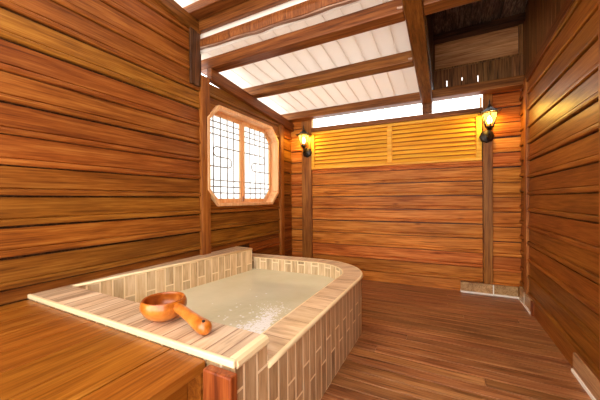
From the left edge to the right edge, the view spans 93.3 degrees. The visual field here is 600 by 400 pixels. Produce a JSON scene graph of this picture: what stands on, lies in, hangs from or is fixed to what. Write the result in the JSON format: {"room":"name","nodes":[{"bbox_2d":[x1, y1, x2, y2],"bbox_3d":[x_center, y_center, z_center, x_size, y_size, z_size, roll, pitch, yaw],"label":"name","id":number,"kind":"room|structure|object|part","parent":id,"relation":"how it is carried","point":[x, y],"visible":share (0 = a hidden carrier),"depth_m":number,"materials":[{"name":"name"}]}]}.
{"room":"spa","nodes":[
{"label":"spa","id":0,"kind":"room"},
{"bbox_2d":[0,0,292,305],"bbox_3d":[-1.167,-0.281,2.546,0.081,2.860,4.670,0,0,27],"label":"wall","id":1,"kind":"structure","parent":0,"point":[100,175],"depth_m":2.01,"materials":[{"name":"brown wood"}]},
{"bbox_2d":[154,0,200,34],"bbox_3d":[-1.603,-1.834,1.625,0.060,0.427,2.650,0,0,27],"label":"wall plate","id":2,"kind":"object","parent":1,"relation":"attached to","point":[171,6],"visible":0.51,"depth_m":2.57,"materials":[{"name":"brown wood"}]},
{"bbox_2d":[199,0,290,33],"bbox_3d":[0.242,-1.710,2.165,3.050,0.102,0.055,0,0,27],"label":"tie beam","id":3,"kind":"structure","parent":2,"relation":"on","point":[251,7],"depth_m":2.56,"materials":[{"name":"brown wood"}]},
{"bbox_2d":[183,0,248,20],"bbox_3d":[0.206,-1.802,2.096,3.050,0.083,0.140,0,0,27],"label":"purlin","id":4,"kind":"object","parent":3,"relation":"on","point":[201,9],"visible":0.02,"depth_m":2.60,"materials":[{"name":"brown wood"}]},
{"bbox_2d":[189,27,200,86],"bbox_3d":[-1.020,-1.402,2.744,0.027,0.580,0.120,0,0,27],"label":"board","id":5,"kind":"object","parent":1,"relation":"attached to","point":[194,37],"visible":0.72,"depth_m":2.72,"materials":[{"name":"brown wood"}]},
{"bbox_2d":[198,75,210,254],"bbox_3d":[-0.962,-0.048,2.864,0.054,2.389,0.110,0,0,27],"label":"wall post","id":6,"kind":"object","parent":1,"relation":"attached to","point":[204,94],"visible":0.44,"depth_m":2.83,"materials":[{"name":"brown wood"}]},
{"bbox_2d":[207,105,278,205],"bbox_3d":[-0.687,-0.475,3.507,0.162,1.079,1.374,0,0,27],"label":"window","id":7,"kind":"structure","parent":1,"relation":"in","point":[243,151],"depth_m":3.48,"materials":[{"name":"brown wood"}]},
{"bbox_3d":[-0.881,-0.472,3.241,0.004,0.915,0.559,0,0,27],"label":"pane","id":8,"kind":"part","parent":7,"relation":"part of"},
{"bbox_3d":[-0.880,-0.472,3.237,0.035,1.011,0.649,0,0,27],"label":"sash","id":9,"kind":"part","parent":7,"relation":"part of","materials":[{"name":"brown wood"}]},
{"bbox_3d":[-0.580,-0.476,3.821,0.035,1.011,0.649,0,0,27],"label":"sash","id":10,"kind":"part","parent":7,"relation":"part of","materials":[{"name":"brown wood"}]},
{"bbox_3d":[-0.585,-0.476,3.820,0.004,0.915,0.559,0,0,27],"label":"pane","id":11,"kind":"part","parent":7,"relation":"part of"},
{"bbox_2d":[207,68,293,131],"bbox_3d":[-0.501,-1.213,3.755,0.068,0.293,1.900,0,0,27],"label":"wall plate","id":12,"kind":"object","parent":1,"relation":"attached to","point":[216,78],"visible":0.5,"depth_m":3.40,"materials":[{"name":"brown wood"}]},
{"bbox_2d":[201,0,404,75],"bbox_3d":[-0.141,-1.409,2.557,2.048,0.117,0.132,0,0,27],"label":"rafter","id":13,"kind":"object","parent":12,"relation":"on","point":[391,12],"visible":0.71,"depth_m":2.40,"materials":[{"name":"brown wood"}]},
{"bbox_2d":[243,50,413,98],"bbox_3d":[0.173,-1.351,3.169,2.048,0.116,0.127,0,0,27],"label":"rafter","id":14,"kind":"object","parent":12,"relation":"on","point":[398,61],"visible":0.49,"depth_m":3.02,"materials":[{"name":"brown wood"}]},
{"bbox_2d":[282,75,524,122],"bbox_3d":[1.058,-1.274,3.764,3.080,0.114,0.120,0,0,27],"label":"beam","id":15,"kind":"structure","parent":12,"relation":"on","point":[515,82],"depth_m":3.55,"materials":[{"name":"brown wood"}]},
{"bbox_2d":[278,124,284,255],"bbox_3d":[-0.277,0.011,4.204,0.049,2.254,0.100,0,0,27],"label":"wall post","id":16,"kind":"object","parent":1,"relation":"attached to","point":[281,127],"visible":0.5,"depth_m":4.17,"materials":[{"name":"brown wood"}]},
{"bbox_2d":[200,0,365,53],"bbox_3d":[0.233,-1.689,2.224,3.600,0.420,0.010,0,0,27],"label":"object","id":17,"kind":"structure","parent":1,"relation":"attached to","point":[292,2],"depth_m":2.53,"materials":[{"name":"beige wood"}]},
{"bbox_2d":[174,0,198,7],"bbox_3d":[-0.290,-1.986,1.091,3.730,0.196,2.900,0,0,27],"label":"ceiling","id":18,"kind":"structure","parent":0,"point":[182,3],"depth_m":2.73,"materials":[{"name":"beige"}]},
{"bbox_2d":[201,0,418,114],"bbox_3d":[0.217,-1.402,3.394,2.166,0.206,2.045,0,0,27],"label":"ceiling","id":19,"kind":"structure","parent":0,"point":[391,39],"depth_m":3.04,"materials":[{"name":"beige wood"}]},
{"bbox_2d":[290,89,522,296],"bbox_3d":[1.210,-0.086,3.896,3.080,2.430,0.081,0,0,25],"label":"wall","id":20,"kind":"structure","parent":0,"point":[410,224],"depth_m":3.69,"materials":[{"name":"brown wood"}]},
{"bbox_2d":[302,120,312,257],"bbox_3d":[0.115,-0.045,4.369,0.160,2.360,0.059,0,0,25],"label":"wall post","id":21,"kind":"object","parent":20,"relation":"attached to","point":[307,187],"visible":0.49,"depth_m":4.34,"materials":[{"name":"brown wood"}]},
{"bbox_2d":[296,125,311,157],"bbox_3d":[0.056,-0.888,4.237,0.211,0.483,0.244,0,0,25],"label":"wall lantern","id":22,"kind":"object","parent":21,"relation":"attached to","point":[307,152],"visible":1,"depth_m":4.23,"materials":[{"name":"brown metal"}]},
{"bbox_3d":[0.105,-0.725,4.315,0.157,0.157,0.036,0,0,25],"label":"plate","id":23,"kind":"part","parent":22,"relation":"part of","materials":[{"name":"brown metal"}]},
{"bbox_2d":[311,113,481,169],"bbox_3d":[1.175,-0.752,3.867,2.218,0.563,0.050,0,0,25],"label":"louver panel","id":24,"kind":"object","parent":20,"relation":"attached to","point":[452,138],"visible":0.91,"depth_m":3.78,"materials":[{"name":"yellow wood"}]},
{"bbox_2d":[311,97,481,127],"bbox_3d":[1.179,-1.208,3.882,2.227,0.225,0.060,0,0,25],"label":"window","id":25,"kind":"structure","parent":20,"relation":"in","point":[480,98],"depth_m":3.65,"materials":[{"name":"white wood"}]},
{"bbox_2d":[311,107,482,131],"bbox_3d":[1.188,-1.066,3.873,2.210,0.060,0.110,0,0,25],"label":"lintel","id":26,"kind":"object","parent":20,"relation":"attached to","point":[473,110],"visible":0.67,"depth_m":3.74,"materials":[{"name":"brown wood"}]},
{"bbox_2d":[402,0,432,113],"bbox_3d":[0.994,-1.315,2.384,0.125,0.448,2.765,0,0,27],"label":"girder","id":27,"kind":"object","parent":26,"relation":"on","point":[413,9],"visible":0.93,"depth_m":2.44,"materials":[{"name":"brown wood"}]},
{"bbox_2d":[200,0,358,49],"bbox_3d":[0.247,-1.536,2.173,3.050,0.122,0.049,0,0,27],"label":"beam","id":28,"kind":"structure","parent":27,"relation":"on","point":[309,8],"depth_m":2.40,"materials":[{"name":"brown wood"}]},
{"bbox_2d":[423,0,479,14],"bbox_3d":[1.283,-1.416,1.836,0.886,0.117,0.115,0,0,27],"label":"rafter","id":29,"kind":"object","parent":27,"relation":"attached to","point":[429,6],"visible":1,"depth_m":1.98,"materials":[{"name":"brown wood"}]},
{"bbox_2d":[482,93,492,284],"bbox_3d":[2.236,-0.152,3.370,0.095,2.298,0.054,0,0,25],"label":"wall post","id":30,"kind":"object","parent":20,"relation":"attached to","point":[487,147],"visible":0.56,"depth_m":3.35,"materials":[{"name":"brown wood"}]},
{"bbox_2d":[478,99,501,142],"bbox_3d":[2.170,-0.913,3.240,0.211,0.483,0.244,0,0,25],"label":"wall lantern","id":31,"kind":"object","parent":30,"relation":"attached to","point":[486,136],"visible":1,"depth_m":3.24,"materials":[{"name":"brown metal"}]},
{"bbox_3d":[2.201,-0.751,3.332,0.157,0.157,0.036,0,0,25],"label":"plate","id":32,"kind":"part","parent":31,"relation":"part of","materials":[{"name":"brown metal"}]},
{"bbox_2d":[460,281,517,298],"bbox_3d":[2.240,1.062,3.369,0.575,0.125,0.068,0,0,25],"label":"baseboard","id":33,"kind":"structure","parent":20,"relation":"attached to","point":[466,286],"depth_m":3.34,"materials":[{"name":"tile"}]},
{"bbox_2d":[321,279,591,399],"bbox_3d":[0.195,1.172,1.914,3.190,0.060,4.770,0,0,27],"label":"floor","id":34,"kind":"structure","parent":0,"point":[414,342],"depth_m":2.09,"materials":[{"name":"brown wood"}]},
{"bbox_2d":[0,300,204,399],"bbox_3d":[-1.218,0.867,0.823,1.396,0.576,1.142,0,0,27],"label":"bench","id":35,"kind":"object","parent":34,"relation":"on","point":[47,353],"visible":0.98,"depth_m":1.01,"materials":[{"name":"brown wood"}]},
{"bbox_3d":[-0.963,0.882,1.322,1.392,0.539,0.018,0,0,27],"label":"rail","id":36,"kind":"part","parent":35,"relation":"part of","materials":[{"name":"brown wood"}]},
{"bbox_2d":[27,246,362,399],"bbox_3d":[-0.422,0.843,2.253,1.559,0.605,2.129,0,0,27],"label":"soaking tub","id":37,"kind":"object","parent":34,"relation":"on","point":[298,357],"visible":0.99,"depth_m":1.56,"materials":[{"name":"wood"}]},
{"bbox_2d":[139,291,211,334],"bbox_3d":[-0.531,0.498,1.251,0.406,0.101,0.197,0,0,27],"label":"ladle","id":38,"kind":"object","parent":37,"relation":"on","point":[162,306],"visible":1,"depth_m":1.22,"materials":[{"name":"orange wood"}]},
{"bbox_2d":[139,291,186,321],"bbox_3d":[-0.624,0.498,1.299,0.197,0.101,0.197,0,0,27],"label":"bowl","id":39,"kind":"object","parent":38,"relation":"on","point":[162,306],"depth_m":1.24,"materials":[{"name":"orange wood"}]},
{"bbox_3d":[-0.463,0.501,1.202,0.244,0.091,0.060,0,0,36],"label":"handle","id":40,"kind":"part","parent":38,"relation":"part of","materials":[{"name":"orange wood"}]},
{"bbox_2d":[179,268,334,332],"bbox_3d":[-0.468,0.951,2.299,1.330,0.330,1.747,0,0,27],"label":"water","id":41,"kind":"object","parent":37,"relation":"in","point":[289,289],"visible":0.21,"depth_m":2.35,"materials":[{"name":"beige liquid"}]},
{"bbox_2d":[212,293,289,333],"bbox_3d":[-0.384,0.786,1.863,0.814,0.003,0.985,0,0,35],"label":"foam","id":42,"kind":"object","parent":41,"relation":"on","point":[263,323],"visible":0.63,"depth_m":1.81,"materials":[{"name":"white"}]},
{"bbox_2d":[203,364,236,399],"bbox_3d":[-0.269,0.863,0.957,0.124,0.572,0.037,0,0,27],"label":"post","id":43,"kind":"object","parent":34,"relation":"on","point":[219,383],"visible":1,"depth_m":0.94,"materials":[{"name":"red wood"}]},
{"bbox_2d":[424,0,527,89],"bbox_3d":[1.665,-1.805,2.618,0.990,1.070,1.800,0,0,27],"label":"roof recess","id":44,"kind":"structure","parent":0,"point":[482,40],"depth_m":3.25,"materials":[{"name":"brown wood"}]},
{"bbox_3d":[2.079,-1.788,3.361,0.908,0.315,0.020,0,0,27],"label":"panel","id":45,"kind":"part","parent":44,"relation":"part of","materials":[{"name":"brown wood"}]},
{"bbox_2d":[519,0,598,377],"bbox_3d":[1.512,-0.094,1.197,0.081,2.460,4.710,0,0,27],"label":"wall","id":46,"kind":"structure","parent":0,"point":[563,124],"depth_m":2.00,"materials":[{"name":"brown wood"}]},
{"bbox_2d":[518,286,531,313],"bbox_3d":[2.399,1.054,2.997,0.054,0.140,0.492,0,0,27],"label":"tile","id":47,"kind":"structure","parent":46,"relation":"attached to","point":[523,297],"depth_m":3.00,"materials":[{"name":"white tile"}]},
{"bbox_2d":[523,78,530,293],"bbox_3d":[2.395,-0.147,2.985,0.039,2.258,0.100,0,0,27],"label":"wall post","id":48,"kind":"object","parent":46,"relation":"attached to","point":[525,85],"visible":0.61,"depth_m":2.95,"materials":[{"name":"brown wood"}]},
{"bbox_2d":[530,301,533,315],"bbox_3d":[2.275,1.057,2.751,0.050,0.138,0.049,0,0,27],"label":"trim","id":49,"kind":"structure","parent":46,"relation":"attached to","point":[531,302],"depth_m":2.74,"materials":[{"name":"red wood"}]},
{"bbox_2d":[523,0,564,74],"bbox_3d":[1.502,-1.814,1.184,0.052,1.100,4.700,0,0,27],"label":"wall","id":50,"kind":"structure","parent":46,"relation":"attached to","point":[540,14],"depth_m":2.69,"materials":[{"name":"brown wood"}]},
{"bbox_2d":[521,0,574,91],"bbox_3d":[1.451,-1.415,1.129,0.055,0.441,4.550,0,0,27],"label":"trim","id":51,"kind":"structure","parent":46,"relation":"attached to","point":[544,47],"depth_m":2.33,"materials":[{"name":"brown wood"}]},
{"bbox_2d":[534,303,598,379],"bbox_3d":[1.347,1.069,0.918,0.030,0.138,4.050,0,0,27],"label":"baseboard","id":52,"kind":"structure","parent":46,"relation":"attached to","point":[557,338],"depth_m":2.18,"materials":[{"name":"brown wood"}]},
{"bbox_2d":[571,353,599,399],"bbox_3d":[1.576,1.073,1.391,0.054,0.125,1.062,0,0,27],"label":"wall tiles","id":53,"kind":"structure","parent":46,"relation":"attached to","point":[586,378],"depth_m":1.69,"materials":[{"name":"white tile"}]},
{"bbox_2d":[598,0,599,381],"bbox_3d":[1.643,-0.126,1.514,0.034,2.280,0.105,0,0,27],"label":"wall post","id":54,"kind":"object","parent":46,"relation":"attached to","point":[598,0],"visible":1,"depth_m":1.56,"materials":[{"name":"brown wood"}]}
]}

